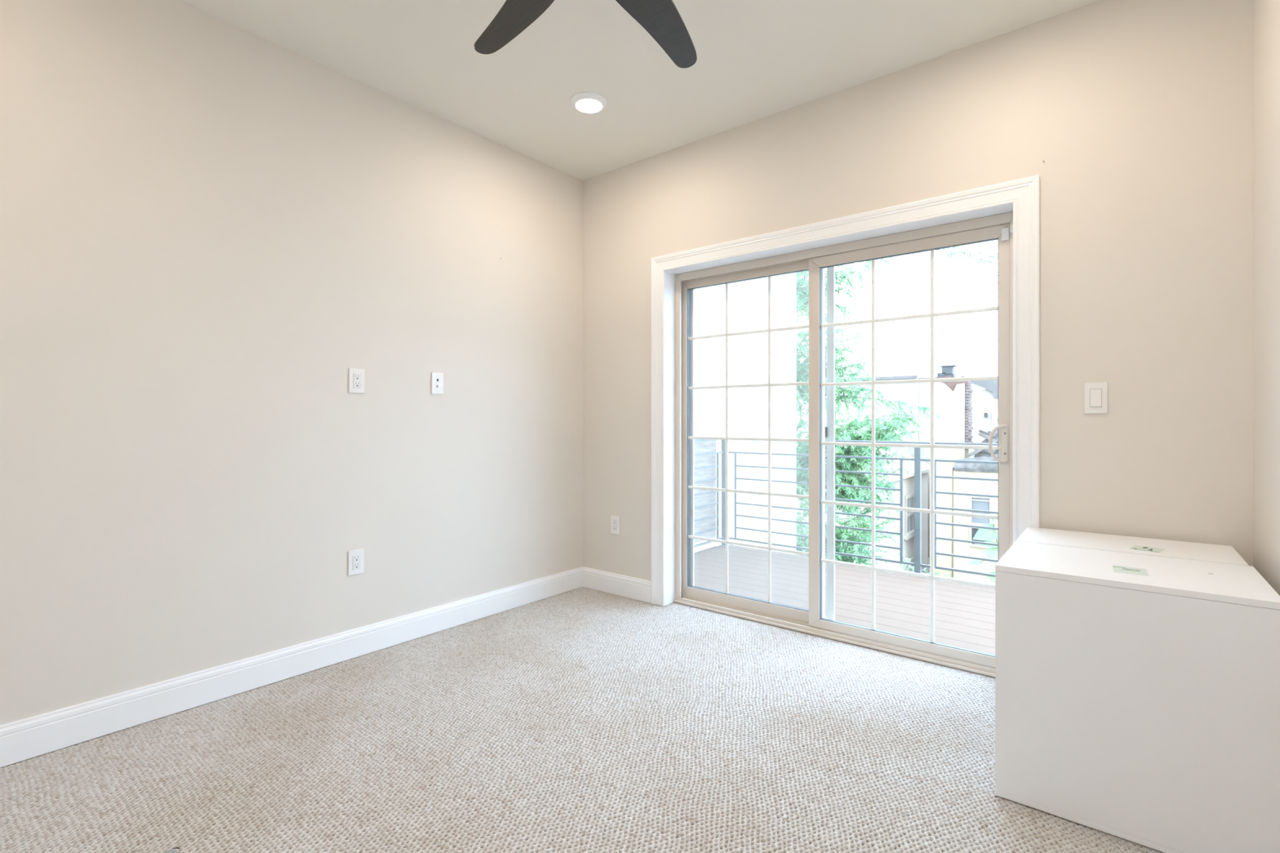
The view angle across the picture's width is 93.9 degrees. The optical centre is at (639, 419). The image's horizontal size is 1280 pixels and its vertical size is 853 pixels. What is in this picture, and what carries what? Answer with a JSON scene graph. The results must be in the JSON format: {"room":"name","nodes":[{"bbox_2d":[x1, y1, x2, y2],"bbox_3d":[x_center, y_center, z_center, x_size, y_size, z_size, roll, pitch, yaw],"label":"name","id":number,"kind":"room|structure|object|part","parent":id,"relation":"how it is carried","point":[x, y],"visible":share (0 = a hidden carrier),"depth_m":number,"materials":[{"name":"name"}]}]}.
{"room":"empty bedroom","nodes":[
{"label":"empty bedroom","id":0,"kind":"room"},
{"bbox_2d":[0,0,582,755],"bbox_3d":[-1.466,-0.173,2.791,0.120,2.890,3.740,0,0,39],"label":"wall","id":1,"kind":"structure","parent":0,"point":[206,222],"depth_m":2.48,"materials":[{"name":"beige paint"}]},
{"bbox_2d":[0,566,583,767],"bbox_3d":[-1.445,1.056,2.710,0.015,0.131,3.400,0,0,39],"label":"baseboard","id":2,"kind":"structure","parent":1,"relation":"attached to","point":[33,736],"depth_m":2.45,"materials":[{"name":"white paint"}]},
{"bbox_2d":[347,548,364,576],"bbox_3d":[-1.347,0.675,2.836,0.010,0.117,0.074,0,0,39],"label":"wall outlet","id":3,"kind":"object","parent":1,"relation":"attached to","point":[355,557],"visible":1,"depth_m":2.83,"materials":[{"name":"white plastic"}]},
{"bbox_2d":[352,554,359,569],"bbox_3d":[-1.345,0.675,2.834,0.003,0.068,0.035,0,0,39],"label":"receptacle","id":4,"kind":"object","parent":3,"relation":"attached to","point":[356,557],"depth_m":2.83,"materials":[{"name":"white plastic"}]},
{"bbox_2d":[348,368,364,393],"bbox_3d":[-1.345,-0.186,2.839,0.010,0.117,0.074,0,0,39],"label":"wall outlet","id":5,"kind":"object","parent":1,"relation":"attached to","point":[356,376],"visible":1,"depth_m":2.83,"materials":[{"name":"white plastic"}]},
{"bbox_2d":[353,373,360,387],"bbox_3d":[-1.343,-0.186,2.837,0.003,0.068,0.035,0,0,39],"label":"receptacle","id":6,"kind":"object","parent":5,"relation":"attached to","point":[357,377],"depth_m":2.84,"materials":[{"name":"white plastic"}]},
{"bbox_2d":[431,372,443,394],"bbox_3d":[-1.072,-0.195,3.170,0.020,0.115,0.070,0,0,39],"label":"plate","id":7,"kind":"object","parent":1,"relation":"attached to","point":[437,378],"visible":1,"depth_m":3.17,"materials":[{"name":"white plastic"}]},
{"bbox_2d":[0,586,1164,852],"bbox_3d":[-0.171,1.128,1.764,3.186,0.014,3.523,0,0,39],"label":"floor","id":8,"kind":"structure","parent":0,"point":[583,719],"depth_m":2.00,"materials":[{"name":"carpet"}]},
{"bbox_2d":[164,847,180,852],"bbox_3d":[-1.201,1.118,1.548,0.055,0.007,0.029,0,0,-11],"label":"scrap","id":9,"kind":"object","parent":8,"relation":"on","point":[171,851],"visible":1,"depth_m":1.55,"materials":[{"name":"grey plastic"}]},
{"bbox_2d":[1016,526,1248,565],"bbox_3d":[1.698,0.777,2.107,0.593,0.688,0.348,0,0,39],"label":"box","id":10,"kind":"object","parent":8,"relation":"on","point":[1138,545],"visible":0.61,"depth_m":2.08,"materials":[{"name":"white laminate"}]},
{"bbox_2d":[1133,546,1158,552],"bbox_3d":[1.696,0.433,2.007,0.067,0.001,0.077,0,0,39],"label":"print","id":11,"kind":"object","parent":10,"relation":"on","point":[1148,549],"depth_m":2.00,"materials":[{"name":"green"}]},
{"bbox_2d":[995,541,1279,852],"bbox_3d":[1.437,0.777,1.776,0.598,0.689,0.458,0,0,39],"label":"box","id":12,"kind":"object","parent":8,"relation":"on","point":[1137,696],"visible":1,"depth_m":1.59,"materials":[{"name":"white laminate"}]},
{"bbox_3d":[1.437,1.113,1.776,0.598,0.017,0.458,0,0,39],"label":"panel","id":13,"kind":"part","parent":12,"relation":"part of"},
{"bbox_3d":[1.437,0.442,1.776,0.598,0.018,0.458,0,0,39],"label":"panel","id":14,"kind":"part","parent":12,"relation":"part of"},
{"bbox_2d":[177,0,1099,180],"bbox_3d":[-0.178,-1.693,1.755,3.426,0.150,3.740,0,0,39],"label":"ceiling","id":15,"kind":"structure","parent":0,"point":[757,60],"depth_m":2.64,"materials":[{"name":"paint"}]},
{"bbox_2d":[474,0,697,67],"bbox_3d":[-0.127,-1.400,1.534,1.105,0.436,1.103,0,0,39],"label":"ceiling fan","id":16,"kind":"object","parent":15,"relation":"hanging from","point":[661,19],"visible":1,"depth_m":1.81,"materials":[{"name":"black metal"}]},
{"bbox_3d":[-0.338,-1.208,1.748,0.125,0.052,0.506,0,0,-37],"label":"blade","id":17,"kind":"part","parent":16,"relation":"part of","materials":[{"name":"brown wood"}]},
{"bbox_3d":[0.050,-1.208,1.778,0.125,0.052,0.506,0,0,35],"label":"blade","id":18,"kind":"part","parent":16,"relation":"part of","materials":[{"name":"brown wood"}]},
{"bbox_2d":[570,91,607,113],"bbox_3d":[-0.259,-1.605,3.035,0.186,0.026,0.186,0,0,39],"label":"recessed light","id":19,"kind":"object","parent":15,"relation":"in","point":[589,102],"visible":1,"depth_m":3.00,"materials":[{"name":"white paint"}]},
{"bbox_2d":[576,98,601,112],"bbox_3d":[-0.259,-1.599,3.035,0.131,0.014,0.131,0,0,39],"label":"diffuser","id":20,"kind":"object","parent":19,"relation":"attached to","point":[584,105],"depth_m":3.03,"materials":[{"name":"white plastic"}]},
{"bbox_2d":[582,0,1253,581],"bbox_3d":[0.925,-0.173,3.127,3.186,2.890,0.220,0,0,39],"label":"wall","id":21,"kind":"structure","parent":0,"point":[1138,113],"depth_m":2.35,"materials":[{"name":"beige paint"}]},
{"bbox_2d":[610,515,619,534],"bbox_3d":[-0.161,0.677,3.852,0.074,0.117,0.010,0,0,39],"label":"wall outlet","id":22,"kind":"object","parent":21,"relation":"attached to","point":[615,520],"visible":1,"depth_m":3.85,"materials":[{"name":"white plastic"}]},
{"bbox_2d":[613,520,617,530],"bbox_3d":[-0.162,0.677,3.850,0.035,0.068,0.003,0,0,39],"label":"receptacle","id":23,"kind":"object","parent":22,"relation":"attached to","point":[615,522],"depth_m":3.85,"materials":[{"name":"white plastic"}]},
{"bbox_2d":[582,567,651,603],"bbox_3d":[0.856,1.056,3.031,3.171,0.131,0.015,0,0,39],"label":"baseboard","id":24,"kind":"structure","parent":21,"relation":"attached to","point":[633,588],"depth_m":3.83,"materials":[{"name":"white paint"}]},
{"bbox_2d":[665,204,1013,605],"bbox_3d":[0.922,0.104,3.129,1.831,2.036,0.220,0,0,39],"label":"trim","id":25,"kind":"structure","parent":21,"relation":"attached to","point":[670,274],"depth_m":3.61,"materials":[{"name":"white paint"}]},
{"bbox_2d":[674,211,1013,677],"bbox_3d":[0.951,0.112,3.165,1.797,2.019,0.177,0,0,39],"label":"door","id":26,"kind":"structure","parent":21,"relation":"in","point":[813,621],"depth_m":3.14,"materials":[{"name":"beige plastic"}]},
{"bbox_2d":[688,275,808,603],"bbox_3d":[0.623,0.110,3.456,0.829,1.844,0.011,0,0,39],"label":"grille","id":27,"kind":"object","parent":26,"relation":"attached to","point":[721,594],"depth_m":3.49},
{"bbox_3d":[0.625,0.114,3.454,0.903,1.976,0.033,0,0,39],"label":"fixed panel","id":28,"kind":"part","parent":26,"relation":"part of","materials":[{"name":"clear glass"}]},
{"bbox_3d":[0.666,0.114,3.471,0.945,1.980,0.016,0,0,39],"label":"screen panel","id":29,"kind":"part","parent":26,"relation":"part of","materials":[{"name":"glass"}]},
{"bbox_2d":[820,249,997,643],"bbox_3d":[1.264,0.122,2.884,0.810,1.843,0.011,0,0,39],"label":"grille","id":30,"kind":"object","parent":26,"relation":"attached to","point":[872,631],"depth_m":2.90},
{"bbox_3d":[1.258,0.118,2.889,0.914,1.944,0.033,0,0,39],"label":"sliding panel","id":31,"kind":"part","parent":26,"relation":"part of","materials":[{"name":"clear glass"}]},
{"bbox_3d":[1.557,0.102,2.600,0.080,0.166,0.025,0,0,9],"label":"handle","id":32,"kind":"part","parent":26,"relation":"part of","materials":[{"name":"beige plastic"}]},
{"bbox_2d":[1001,227,1008,240],"bbox_3d":[1.587,-0.806,2.595,0.028,0.053,0.012,0,0,39],"label":"sensor","id":33,"kind":"object","parent":26,"relation":"attached to","point":[1005,232],"visible":1,"depth_m":2.59,"materials":[{"name":"white plastic"}]},
{"bbox_2d":[1009,224,1013,233],"bbox_3d":[1.599,-0.823,2.569,0.014,0.035,0.010,0,0,39],"label":"magnet","id":34,"kind":"object","parent":26,"relation":"attached to","point":[1011,225],"visible":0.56,"depth_m":2.57,"materials":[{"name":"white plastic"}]},
{"bbox_2d":[651,174,1039,606],"bbox_3d":[0.844,0.066,3.036,1.979,2.112,0.022,0,0,39],"label":"trim","id":35,"kind":"structure","parent":21,"relation":"attached to","point":[1024,193],"depth_m":2.60,"materials":[{"name":"white paint"}]},
{"bbox_2d":[1084,382,1107,413],"bbox_3d":[1.760,-0.086,2.306,0.072,0.120,0.012,0,0,39],"label":"light switch","id":36,"kind":"object","parent":21,"relation":"attached to","point":[1095,393],"visible":1,"depth_m":2.30,"materials":[{"name":"white plastic"}]},
{"bbox_2d":[1253,0,1279,595],"bbox_3d":[1.110,-0.173,0.719,0.120,2.890,3.740,0,0,39],"label":"wall","id":37,"kind":"structure","parent":0,"point":[1266,13],"depth_m":1.87,"materials":[{"name":"beige paint"}]},
{"label":"outside","id":38,"kind":"structure","parent":0,"visible":0},
{"bbox_2d":[694,545,995,654],"bbox_3d":[2.019,1.342,3.728,4.662,0.200,2.070,0,0,39],"label":"deck","id":39,"kind":"object","parent":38,"point":[965,614],"visible":0.24,"depth_m":4.25,"materials":[{"name":"white wood"}]},
{"bbox_2d":[694,440,719,553],"bbox_3d":[0.116,0.813,5.195,0.134,1.258,1.970,0,0,39],"label":"panel","id":40,"kind":"object","parent":39,"relation":"attached to","point":[703,446],"visible":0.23,"depth_m":5.75,"materials":[{"name":"white paint"}]},
{"bbox_3d":[0.168,1.199,5.166,0.017,0.084,1.950,0,0,39],"label":"trim","id":41,"kind":"part","parent":40,"relation":"part of","materials":[{"name":"white paint"}]},
{"bbox_2d":[694,439,997,577],"bbox_3d":[1.635,0.709,4.040,3.652,1.067,2.034,0,0,39],"label":"balcony railing","id":42,"kind":"object","parent":39,"relation":"on","point":[917,459],"visible":0.49,"depth_m":4.94,"materials":[{"name":"grey metal"}]},
{"bbox_3d":[0.208,0.186,5.131,0.050,0.022,1.946,0,0,39],"label":"handrail","id":43,"kind":"part","parent":42,"relation":"part of","materials":[{"name":"grey metal"}]},
{"bbox_3d":[0.835,0.720,5.912,0.044,1.045,0.044,0,0,39],"label":"post","id":44,"kind":"part","parent":42,"relation":"part of","materials":[{"name":"grey metal"}]},
{"bbox_3d":[2.236,0.186,4.785,3.647,0.022,0.052,0,0,39],"label":"handrail","id":45,"kind":"part","parent":42,"relation":"part of","materials":[{"name":"grey metal"}]},
{"bbox_3d":[2.228,0.720,4.791,0.044,1.045,0.044,0,0,39],"label":"post","id":46,"kind":"part","parent":42,"relation":"part of","materials":[{"name":"grey metal"}]},
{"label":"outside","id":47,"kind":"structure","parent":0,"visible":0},
{"bbox_2d":[921,557,929,573],"bbox_3d":[6.297,4.122,15.540,24.000,0.200,25.700,0,0,39],"label":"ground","id":48,"kind":"structure","parent":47,"point":[928,562],"depth_m":16.18,"materials":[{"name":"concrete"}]},
{"bbox_2d":[694,272,795,554],"bbox_3d":[-0.488,-1.178,7.144,3.150,10.400,4.110,0,0,39],"label":"sky","id":49,"kind":"structure","parent":48,"relation":"on","point":[748,300],"depth_m":6.82,"materials":[{"name":"paint"}]},
{"bbox_2d":[795,444,930,571],"bbox_3d":[5.439,2.292,15.909,3.300,3.460,5.100,0,0,39],"label":"building","id":50,"kind":"structure","parent":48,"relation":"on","point":[908,481],"depth_m":14.99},
{"bbox_3d":[6.976,2.422,15.411,0.020,0.880,0.870,0,0,39],"label":"pane","id":51,"kind":"part","parent":50,"relation":"part of","materials":[{"name":"grey glass"}]},
{"bbox_2d":[795,257,939,565],"bbox_3d":[3.007,0.177,9.161,1.656,7.713,2.626,0,0,-41],"label":"slender tree","id":52,"kind":"object","parent":48,"relation":"on","point":[859,432],"visible":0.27,"depth_m":9.05,"materials":[{"name":"green plant"}]},
{"bbox_2d":[795,373,963,557],"bbox_3d":[6.944,1.332,19.896,6.550,5.380,2.100,0,0,39],"label":"building","id":53,"kind":"structure","parent":48,"relation":"on","point":[918,394],"depth_m":17.90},
{"bbox_2d":[893,550,929,574],"bbox_3d":[3.085,2.805,7.293,1.065,2.435,0.929,0,0,20],"label":"leafy shrub","id":54,"kind":"object","parent":48,"relation":"on","point":[910,566],"visible":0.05,"depth_m":7.21,"materials":[{"name":"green plant"}]},
{"bbox_2d":[929,570,961,578],"bbox_3d":[7.000,3.791,13.998,0.930,0.549,0.582,0,0,39],"label":"clump","id":55,"kind":"object","parent":48,"relation":"on","point":[935,573],"visible":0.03,"depth_m":14.02,"materials":[{"name":"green plant"}]},
{"bbox_2d":[934,375,973,466],"bbox_3d":[7.841,1.462,14.940,0.800,5.120,0.500,0,0,39],"label":"wall","id":56,"kind":"structure","parent":48,"relation":"on","point":[953,407],"depth_m":14.75,"materials":[{"name":"white paint"}]},
{"bbox_2d":[937,364,957,377],"bbox_3d":[7.716,-1.213,15.008,0.400,0.300,0.290,0,0,39],"label":"air vent","id":57,"kind":"object","parent":56,"relation":"in","point":[948,370],"visible":0.98,"depth_m":14.91,"materials":[{"name":"metal"}]},
{"bbox_2d":[929,465,997,584],"bbox_3d":[9.143,2.582,13.989,4.020,2.880,1.550,0,0,39],"label":"building","id":58,"kind":"structure","parent":48,"relation":"on","point":[946,485],"depth_m":14.23,"materials":[{"name":"paint"}]},
{"bbox_2d":[954,450,997,472],"bbox_3d":[9.095,0.688,13.977,2.880,1.066,1.468,0,0,39],"label":"rubble","id":59,"kind":"object","parent":58,"relation":"on","point":[966,467],"visible":0.15,"depth_m":14.09,"materials":[{"name":"grey stone"}]},
{"bbox_2d":[969,448,983,455],"bbox_3d":[8.056,0.693,14.126,0.444,0.327,0.032,0,0,39],"label":"plank","id":60,"kind":"object","parent":59,"relation":"on","point":[977,451],"visible":0.57,"depth_m":14.17,"materials":[{"name":"grey wood"}]},
{"bbox_2d":[967,439,997,457],"bbox_3d":[8.177,0.655,14.201,0.715,0.481,0.032,0,0,39],"label":"plank","id":61,"kind":"object","parent":59,"relation":"on","point":[969,455],"visible":0.36,"depth_m":14.07,"materials":[{"name":"grey wood"}]},
{"bbox_2d":[973,429,997,450],"bbox_3d":[8.450,0.455,14.502,0.630,0.596,0.032,0,0,39],"label":"plank","id":62,"kind":"object","parent":59,"relation":"on","point":[985,440],"visible":0.29,"depth_m":14.51,"materials":[{"name":"grey wood"}]},
{"bbox_2d":[977,432,994,439],"bbox_3d":[8.476,0.472,14.422,0.561,0.333,0.032,0,0,39],"label":"plank","id":63,"kind":"object","parent":59,"relation":"on","point":[980,434],"visible":0.36,"depth_m":14.50,"materials":[{"name":"grey wood"}]},
{"bbox_2d":[978,429,995,437],"bbox_3d":[8.699,0.384,14.821,0.537,0.293,0.032,0,0,39],"label":"plank","id":64,"kind":"object","parent":59,"relation":"on","point":[980,430],"visible":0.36,"depth_m":14.89,"materials":[{"name":"grey wood"}]},
{"bbox_3d":[7.975,2.732,13.981,0.370,0.380,0.024,0,0,39],"label":"pane","id":65,"kind":"part","parent":58,"relation":"part of","materials":[{"name":"glass"}]},
{"bbox_3d":[7.975,2.122,13.981,0.370,0.600,0.024,0,0,39],"label":"pane","id":66,"kind":"part","parent":58,"relation":"part of","materials":[{"name":"glass"}]},
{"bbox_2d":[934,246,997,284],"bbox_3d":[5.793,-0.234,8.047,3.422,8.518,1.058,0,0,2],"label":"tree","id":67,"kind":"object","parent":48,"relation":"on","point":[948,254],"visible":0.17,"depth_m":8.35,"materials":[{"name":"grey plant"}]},
{"bbox_2d":[964,514,997,583],"bbox_3d":[3.622,2.497,6.138,0.524,3.052,0.192,0,0,39],"label":"plant","id":68,"kind":"object","parent":48,"relation":"on","point":[987,535],"visible":0.31,"depth_m":6.17,"materials":[{"name":"green plant"}]},
{"bbox_2d":[968,380,997,457],"bbox_3d":[11.794,1.462,15.675,5.600,5.120,1.600,0,0,39],"label":"building","id":69,"kind":"structure","parent":48,"relation":"on","point":[984,402],"depth_m":16.58,"materials":[{"name":"metal"}]}
]}

